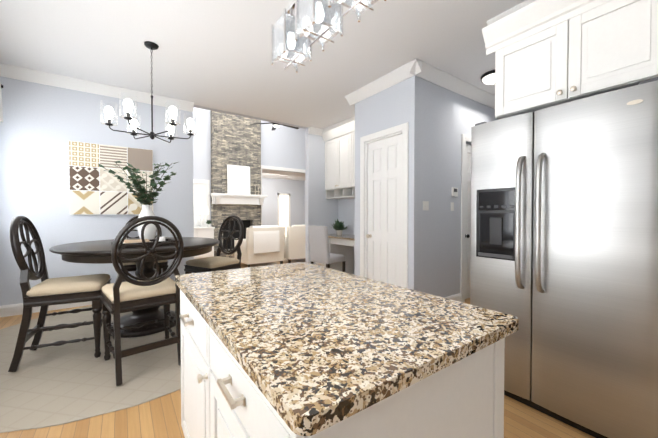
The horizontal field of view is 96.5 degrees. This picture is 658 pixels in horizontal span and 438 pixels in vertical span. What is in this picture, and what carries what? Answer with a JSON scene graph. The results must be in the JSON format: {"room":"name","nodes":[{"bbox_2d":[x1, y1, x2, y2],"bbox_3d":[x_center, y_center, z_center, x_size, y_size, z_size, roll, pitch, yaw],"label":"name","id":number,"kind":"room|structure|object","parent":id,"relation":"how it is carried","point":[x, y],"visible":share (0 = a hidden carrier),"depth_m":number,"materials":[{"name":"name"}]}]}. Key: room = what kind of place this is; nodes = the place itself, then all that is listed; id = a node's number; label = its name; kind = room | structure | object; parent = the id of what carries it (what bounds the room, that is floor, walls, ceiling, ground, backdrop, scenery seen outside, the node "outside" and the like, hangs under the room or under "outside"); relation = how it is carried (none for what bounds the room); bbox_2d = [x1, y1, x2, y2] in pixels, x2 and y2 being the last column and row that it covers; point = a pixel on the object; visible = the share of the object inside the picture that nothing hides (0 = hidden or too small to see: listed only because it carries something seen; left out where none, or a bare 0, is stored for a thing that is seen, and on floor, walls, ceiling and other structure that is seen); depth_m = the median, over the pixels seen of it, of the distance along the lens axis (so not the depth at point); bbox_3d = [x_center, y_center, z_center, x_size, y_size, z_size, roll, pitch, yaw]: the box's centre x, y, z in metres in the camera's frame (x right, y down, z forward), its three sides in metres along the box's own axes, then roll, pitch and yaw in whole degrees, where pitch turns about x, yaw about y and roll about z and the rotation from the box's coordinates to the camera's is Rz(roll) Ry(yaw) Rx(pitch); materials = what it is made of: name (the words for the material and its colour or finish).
{"room":"kitchen","nodes":[
{"label":"kitchen","id":0,"kind":"room"},
{"bbox_2d":[0,76,337,305],"bbox_3d":[-0.803,-1.438,5.877,8.295,5.200,0.120,-1,1,-35],"label":"wall","id":1,"kind":"structure","parent":0,"point":[42,126],"depth_m":3.93,"materials":[{"name":"blue paint"}]},
{"bbox_2d":[69,141,152,214],"bbox_3d":[-3.071,-0.552,4.191,0.960,0.980,0.036,-1,1,-35],"label":"picture","id":2,"kind":"object","parent":1,"relation":"attached to","point":[95,188],"visible":0.75,"depth_m":4.11,"materials":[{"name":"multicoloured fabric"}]},
{"bbox_2d":[193,107,304,226],"bbox_3d":[-3.177,-1.484,8.975,8.600,5.200,0.120,-1,1,-35],"label":"wall","id":3,"kind":"structure","parent":0,"point":[282,146],"depth_m":9.69,"materials":[{"name":"blue paint"}]},
{"bbox_2d":[193,179,209,226],"bbox_3d":[-3.897,-0.010,8.396,0.930,2.270,0.029,-1,1,-35],"label":"window","id":4,"kind":"structure","parent":3,"relation":"attached to","point":[201,192],"depth_m":8.51,"materials":[{"name":"white glass"}]},
{"bbox_2d":[261,165,304,225],"bbox_3d":[-1.172,-0.334,10.322,2.710,2.860,0.020,-1,1,-35],"label":"door frame","id":5,"kind":"structure","parent":3,"relation":"attached to","point":[262,166],"depth_m":9.84,"materials":[{"name":"white paint"}]},
{"bbox_2d":[0,0,524,128],"bbox_3d":[1.459,-2.013,2.507,8.475,0.350,8.020,-1,1,-35],"label":"ceiling","id":6,"kind":"structure","parent":0,"point":[214,54],"depth_m":3.18,"materials":[{"name":"paint"}]},
{"bbox_2d":[100,41,196,142],"bbox_3d":[-1.883,-1.346,3.120,0.877,1.000,0.813,-1,1,-35],"label":"chandelier","id":7,"kind":"object","parent":6,"relation":"hanging from","point":[126,104],"visible":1,"depth_m":3.00,"materials":[{"name":"white glass"}]},
{"bbox_2d":[271,0,385,71],"bbox_3d":[0.094,-1.268,0.979,0.148,1.092,1.180,-1,1,-35],"label":"pendant light","id":8,"kind":"object","parent":6,"relation":"hanging from","point":[298,19],"visible":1,"depth_m":1.20,"materials":[{"name":"glass"}]},
{"bbox_2d":[481,70,494,84],"bbox_3d":[2.142,-1.794,3.776,0.344,0.124,0.344,-1,1,-35],"label":"ceiling light","id":9,"kind":"object","parent":6,"relation":"attached to","point":[488,78],"visible":0.33,"depth_m":3.73,"materials":[{"name":"white glass"}]},
{"bbox_2d":[262,178,304,225],"bbox_3d":[-4.676,-1.515,11.098,8.600,5.200,0.120,-1,1,-35],"label":"wall beyond the hall","id":10,"kind":"structure","parent":0,"point":[272,188],"depth_m":12.86,"materials":[{"name":"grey paint"}]},
{"bbox_2d":[277,193,290,236],"bbox_3d":[-1.982,-0.037,12.930,0.630,2.190,0.029,-1,1,-35],"label":"window","id":11,"kind":"structure","parent":10,"relation":"attached to","point":[283,209],"depth_m":12.94,"materials":[{"name":"white glass"}]},
{"bbox_2d":[262,169,304,180],"bbox_3d":[-3.926,-1.799,10.032,8.600,0.200,2.480,-1,1,-35],"label":"ceiling","id":12,"kind":"structure","parent":0,"point":[272,174],"depth_m":11.63,"materials":[{"name":"paint"}]},
{"bbox_2d":[0,258,594,437],"bbox_3d":[-0.606,1.221,5.308,8.675,0.100,14.900,-1,1,-35],"label":"floor","id":13,"kind":"structure","parent":0,"point":[159,417],"depth_m":1.75,"materials":[{"name":"brown wood"}]},
{"bbox_2d":[0,303,180,432],"bbox_3d":[-2.095,1.199,3.112,2.925,0.007,2.922,-1,1,-35],"label":"rug","id":14,"kind":"object","parent":13,"relation":"on","point":[48,386],"visible":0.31,"depth_m":2.25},
{"bbox_2d":[8,216,110,371],"bbox_3d":[-2.362,0.586,2.622,0.611,1.232,0.540,0,1,-29],"label":"dining chair","id":15,"kind":"object","parent":14,"relation":"on","point":[45,293],"visible":0.94,"depth_m":2.47,"materials":[{"name":"brown wood"}]},
{"bbox_2d":[49,237,219,337],"bbox_3d":[-2.059,0.727,3.296,1.560,0.930,1.560,-1,1,-35],"label":"dining table","id":16,"kind":"object","parent":14,"relation":"on","point":[95,252],"visible":0.54,"depth_m":2.99,"materials":[{"name":"brown wood"}]},
{"bbox_2d":[98,161,177,239],"bbox_3d":[-2.129,-0.205,3.305,0.729,0.930,0.777,-1,1,-35],"label":"vase","id":17,"kind":"object","parent":16,"relation":"on","point":[150,230],"visible":0.98,"depth_m":3.26,"materials":[{"name":"white ceramic"}]},
{"bbox_2d":[111,237,178,248],"bbox_3d":[-1.844,0.226,2.950,0.520,0.080,0.340,-1,1,-43],"label":"tray","id":18,"kind":"object","parent":16,"relation":"on","point":[150,242],"visible":0.6,"depth_m":2.84,"materials":[{"name":"brown wood"}]},
{"bbox_2d":[100,216,183,385],"bbox_3d":[-1.548,0.588,2.461,0.540,1.232,0.611,-1,1,-42],"label":"dining chair","id":19,"kind":"object","parent":14,"relation":"on","point":[118,297],"visible":0.94,"depth_m":2.31,"materials":[{"name":"brown wood"}]},
{"bbox_2d":[121,216,167,281],"bbox_3d":[-2.623,0.563,4.163,0.540,1.232,0.611,-1,1,-35],"label":"dining chair","id":20,"kind":"object","parent":14,"relation":"on","point":[163,265],"visible":0.08,"depth_m":4.04,"materials":[{"name":"brown wood"}]},
{"bbox_2d":[184,215,243,273],"bbox_3d":[-1.503,0.566,3.947,0.540,1.232,0.611,1,1,31],"label":"dining chair","id":21,"kind":"object","parent":14,"relation":"on","point":[217,262],"visible":0.65,"depth_m":3.93,"materials":[{"name":"brown wood"}]},
{"bbox_2d":[194,227,214,258],"bbox_3d":[-3.717,0.678,8.185,0.910,0.900,0.520,-1,1,-35],"label":"console","id":22,"kind":"object","parent":13,"relation":"on","point":[204,232],"visible":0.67,"depth_m":8.10,"materials":[{"name":"white paint"}]},
{"bbox_2d":[196,206,207,226],"bbox_3d":[-3.600,-0.075,8.329,0.320,0.600,0.320,-1,1,-35],"label":"table lamp","id":23,"kind":"object","parent":22,"relation":"on","point":[202,210],"visible":0.96,"depth_m":8.24,"materials":[{"name":"white ceramic"}]},
{"bbox_2d":[210,110,260,257],"bbox_3d":[-2.714,-1.481,8.848,1.470,5.198,0.619,-1,1,-35],"label":"chimney","id":24,"kind":"object","parent":13,"relation":"on","point":[235,139],"visible":0.38,"depth_m":8.87,"materials":[{"name":"stone"}]},
{"bbox_2d":[209,193,266,204],"bbox_3d":[-2.668,-0.586,8.796,1.670,0.310,0.337,-1,1,-35],"label":"fireplace mantel","id":25,"kind":"object","parent":24,"relation":"attached to","point":[226,198],"visible":1,"depth_m":8.75,"materials":[{"name":"white paint"}]},
{"bbox_2d":[227,164,249,193],"bbox_3d":[-2.720,-1.178,8.861,0.690,0.869,0.070,-1,1,-35],"label":"framed picture","id":26,"kind":"object","parent":25,"relation":"on","point":[238,179],"visible":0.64,"depth_m":8.83,"materials":[{"name":"white fabric"}]},
{"bbox_2d":[234,225,284,266],"bbox_3d":[-1.715,0.646,7.249,0.960,0.992,0.936,-1,1,-38],"label":"armchair","id":27,"kind":"object","parent":13,"relation":"on","point":[263,244],"visible":0.92,"depth_m":6.86,"materials":[{"name":"beige fabric"}]},
{"bbox_2d":[284,225,304,262],"bbox_3d":[-0.834,0.641,7.973,0.920,0.980,0.930,0,1,-30],"label":"armchair","id":28,"kind":"object","parent":13,"relation":"on","point":[294,247],"visible":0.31,"depth_m":7.48,"materials":[{"name":"beige fabric"}]},
{"bbox_2d":[308,225,344,271],"bbox_3d":[-0.046,0.644,5.443,0.460,1.050,0.555,1,1,45],"label":"chair","id":29,"kind":"object","parent":13,"relation":"on","point":[319,245],"visible":0.9,"depth_m":5.26,"materials":[{"name":"grey fabric"}]},
{"bbox_2d":[316,234,354,273],"bbox_3d":[0.463,0.751,5.628,0.647,0.830,1.796,-1,1,-35],"label":"desk","id":30,"kind":"object","parent":13,"relation":"on","point":[343,244],"visible":0.23,"depth_m":5.90,"materials":[{"name":"white paint"}]},
{"bbox_2d":[331,219,348,234],"bbox_3d":[0.219,0.159,6.018,0.472,0.342,0.488,-1,1,-35],"label":"potted plant","id":31,"kind":"object","parent":30,"relation":"on","point":[338,227],"visible":1,"depth_m":5.94,"materials":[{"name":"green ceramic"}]},
{"bbox_2d":[179,289,504,437],"bbox_3d":[-0.138,0.789,1.260,0.791,0.885,1.317,-1,1,-35],"label":"kitchen island","id":32,"kind":"object","parent":13,"relation":"on","point":[222,396],"visible":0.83,"depth_m":0.82,"materials":[{"name":"white paint"}]},
{"bbox_2d":[175,262,518,435],"bbox_3d":[-0.112,0.328,1.268,0.812,0.034,1.380,-1,1,-35],"label":"island countertop","id":33,"kind":"structure","parent":32,"relation":"on","point":[313,349],"depth_m":0.83,"materials":[{"name":"stone"}]},
{"bbox_2d":[470,77,657,437],"bbox_3d":[1.607,0.261,1.997,0.836,1.918,0.956,-1,1,-35],"label":"fridge","id":34,"kind":"object","parent":13,"relation":"on","point":[564,237],"visible":0.94,"depth_m":1.67,"materials":[{"name":"grey metal"}]},
{"bbox_2d":[338,198,354,274],"bbox_3d":[0.784,-0.362,5.825,0.120,3.050,1.820,-1,1,-35],"label":"wall","id":35,"kind":"structure","parent":0,"point":[346,211],"depth_m":6.25,"materials":[{"name":"blue paint"}]},
{"bbox_2d":[322,116,354,198],"bbox_3d":[0.537,-1.154,5.652,0.467,1.459,1.796,-1,1,-35],"label":"upper cabinet","id":36,"kind":"object","parent":35,"relation":"attached to","point":[339,167],"visible":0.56,"depth_m":5.86,"materials":[{"name":"white paint"}]},
{"bbox_2d":[355,75,420,290],"bbox_3d":[0.759,-0.335,4.040,0.120,3.050,1.110,-1,1,-35],"label":"wall","id":37,"kind":"structure","parent":0,"point":[395,105],"depth_m":3.64,"materials":[{"name":"blue paint"}]},
{"bbox_2d":[360,122,408,287],"bbox_3d":[0.768,-0.003,4.014,0.140,2.385,0.880,-1,1,-35],"label":"door","id":38,"kind":"structure","parent":37,"relation":"attached to","point":[385,209],"depth_m":3.99,"materials":[{"name":"white paint"}]},
{"bbox_2d":[420,78,498,297],"bbox_3d":[2.352,-0.343,4.558,3.080,3.050,0.120,-1,1,-35],"label":"wall","id":39,"kind":"structure","parent":0,"point":[449,118],"depth_m":3.88,"materials":[{"name":"blue paint"}]},
{"bbox_2d":[423,201,428,209],"bbox_3d":[1.214,-0.165,3.675,0.116,0.114,0.014,-1,1,-35],"label":"switch plate","id":40,"kind":"object","parent":39,"relation":"attached to","point":[425,205],"visible":1,"depth_m":3.67,"materials":[{"name":"white plastic"}]},
{"bbox_2d":[451,187,457,196],"bbox_3d":[1.725,-0.370,4.024,0.120,0.120,0.028,-1,1,-35],"label":"thermostat","id":41,"kind":"object","parent":39,"relation":"attached to","point":[454,191],"visible":0.98,"depth_m":4.00,"materials":[{"name":"white plastic"}]},
{"bbox_2d":[460,134,470,302],"bbox_3d":[2.270,-0.009,4.419,0.990,2.385,0.020,-1,1,-35],"label":"door frame","id":42,"kind":"structure","parent":39,"relation":"attached to","point":[464,137],"depth_m":4.14,"materials":[{"name":"white paint"}]},
{"bbox_2d":[465,144,470,298],"bbox_3d":[2.234,0.036,4.471,0.774,2.270,0.035,-1,1,-35],"label":"door","id":43,"kind":"structure","parent":39,"relation":"attached to","point":[468,221],"depth_m":4.33,"materials":[{"name":"white paint"}]},
{"bbox_3d":[2.752,-0.293,1.217,0.120,3.050,3.780,-1,1,-35],"label":"wall","id":44,"kind":"structure","parent":0,"visible":0},
{"bbox_2d":[482,0,657,118],"bbox_3d":[1.696,-1.091,2.014,0.669,0.672,0.948,-1,1,-35],"label":"upper cabinet","id":45,"kind":"object","parent":44,"relation":"attached to","point":[549,53],"visible":0.98,"depth_m":1.83,"materials":[{"name":"white paint"}]},
{"bbox_3d":[-1.887,-0.280,0.342,0.120,3.050,7.700,-1,1,-35],"label":"wall","id":46,"kind":"structure","parent":0,"visible":0},
{"bbox_2d":[0,81,2,121],"bbox_3d":[-3.490,-1.360,2.842,0.162,0.476,1.620,-1,1,-35],"label":"valance curtain","id":47,"kind":"object","parent":46,"relation":"attached to","point":[1,110],"visible":1,"depth_m":3.41,"materials":[{"name":"white fabric"}]},
{"bbox_2d":[0,305,3,316],"bbox_3d":[-1.795,-0.281,0.407,0.105,3.050,7.700,-1,1,-35],"label":"baseboard","id":48,"kind":"structure","parent":46,"relation":"attached to","point":[1,307],"depth_m":3.58,"materials":[{"name":"white paint"}]},
{"bbox_2d":[0,63,193,316],"bbox_3d":[-3.062,-0.337,4.160,2.125,3.050,0.105,-1,1,-35],"label":"crown molding","id":49,"kind":"structure","parent":46,"relation":"attached to","point":[9,71],"depth_m":3.91,"materials":[{"name":"white paint"}]},
{"bbox_2d":[308,126,323,135],"bbox_3d":[-0.129,-0.368,6.230,0.655,3.050,0.105,-1,1,-35],"label":"crown molding","id":50,"kind":"structure","parent":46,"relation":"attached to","point":[311,130],"depth_m":6.09,"materials":[{"name":"white paint"}]},
{"bbox_2d":[345,63,407,134],"bbox_3d":[0.634,-0.335,4.022,0.105,3.050,1.205,-1,1,-35],"label":"crown molding","id":51,"kind":"structure","parent":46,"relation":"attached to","point":[400,74],"depth_m":3.93,"materials":[{"name":"white paint"}]},
{"bbox_2d":[408,59,487,301],"bbox_3d":[2.322,-0.341,4.405,3.305,3.050,0.115,-1,1,-35],"label":"crown molding","id":52,"kind":"structure","parent":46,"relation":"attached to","point":[425,71],"depth_m":3.83,"materials":[{"name":"white paint"}]},
{"bbox_2d":[488,93,494,108],"bbox_3d":[2.900,-0.330,3.699,3.175,3.050,0.105,-1,1,-35],"label":"crown molding","id":53,"kind":"structure","parent":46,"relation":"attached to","point":[491,98],"depth_m":4.49,"materials":[{"name":"white paint"}]},
{"bbox_2d":[487,0,536,24],"bbox_3d":[2.630,-1.755,1.173,0.105,0.125,3.885,-1,1,-35],"label":"crown molding","id":54,"kind":"structure","parent":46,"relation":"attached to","point":[526,2],"depth_m":2.57,"materials":[{"name":"white paint"}]},
{"bbox_3d":[-3.011,-4.176,8.439,8.900,0.200,6.880,-1,1,-35],"label":"ceiling","id":55,"kind":"structure","parent":0,"visible":0},
{"bbox_2d":[250,122,298,130],"bbox_3d":[-1.359,-3.213,7.588,1.499,1.699,1.464,-1,1,-35],"label":"fan","id":56,"kind":"object","parent":55,"relation":"hanging from","point":[275,126],"visible":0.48,"depth_m":7.66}
]}

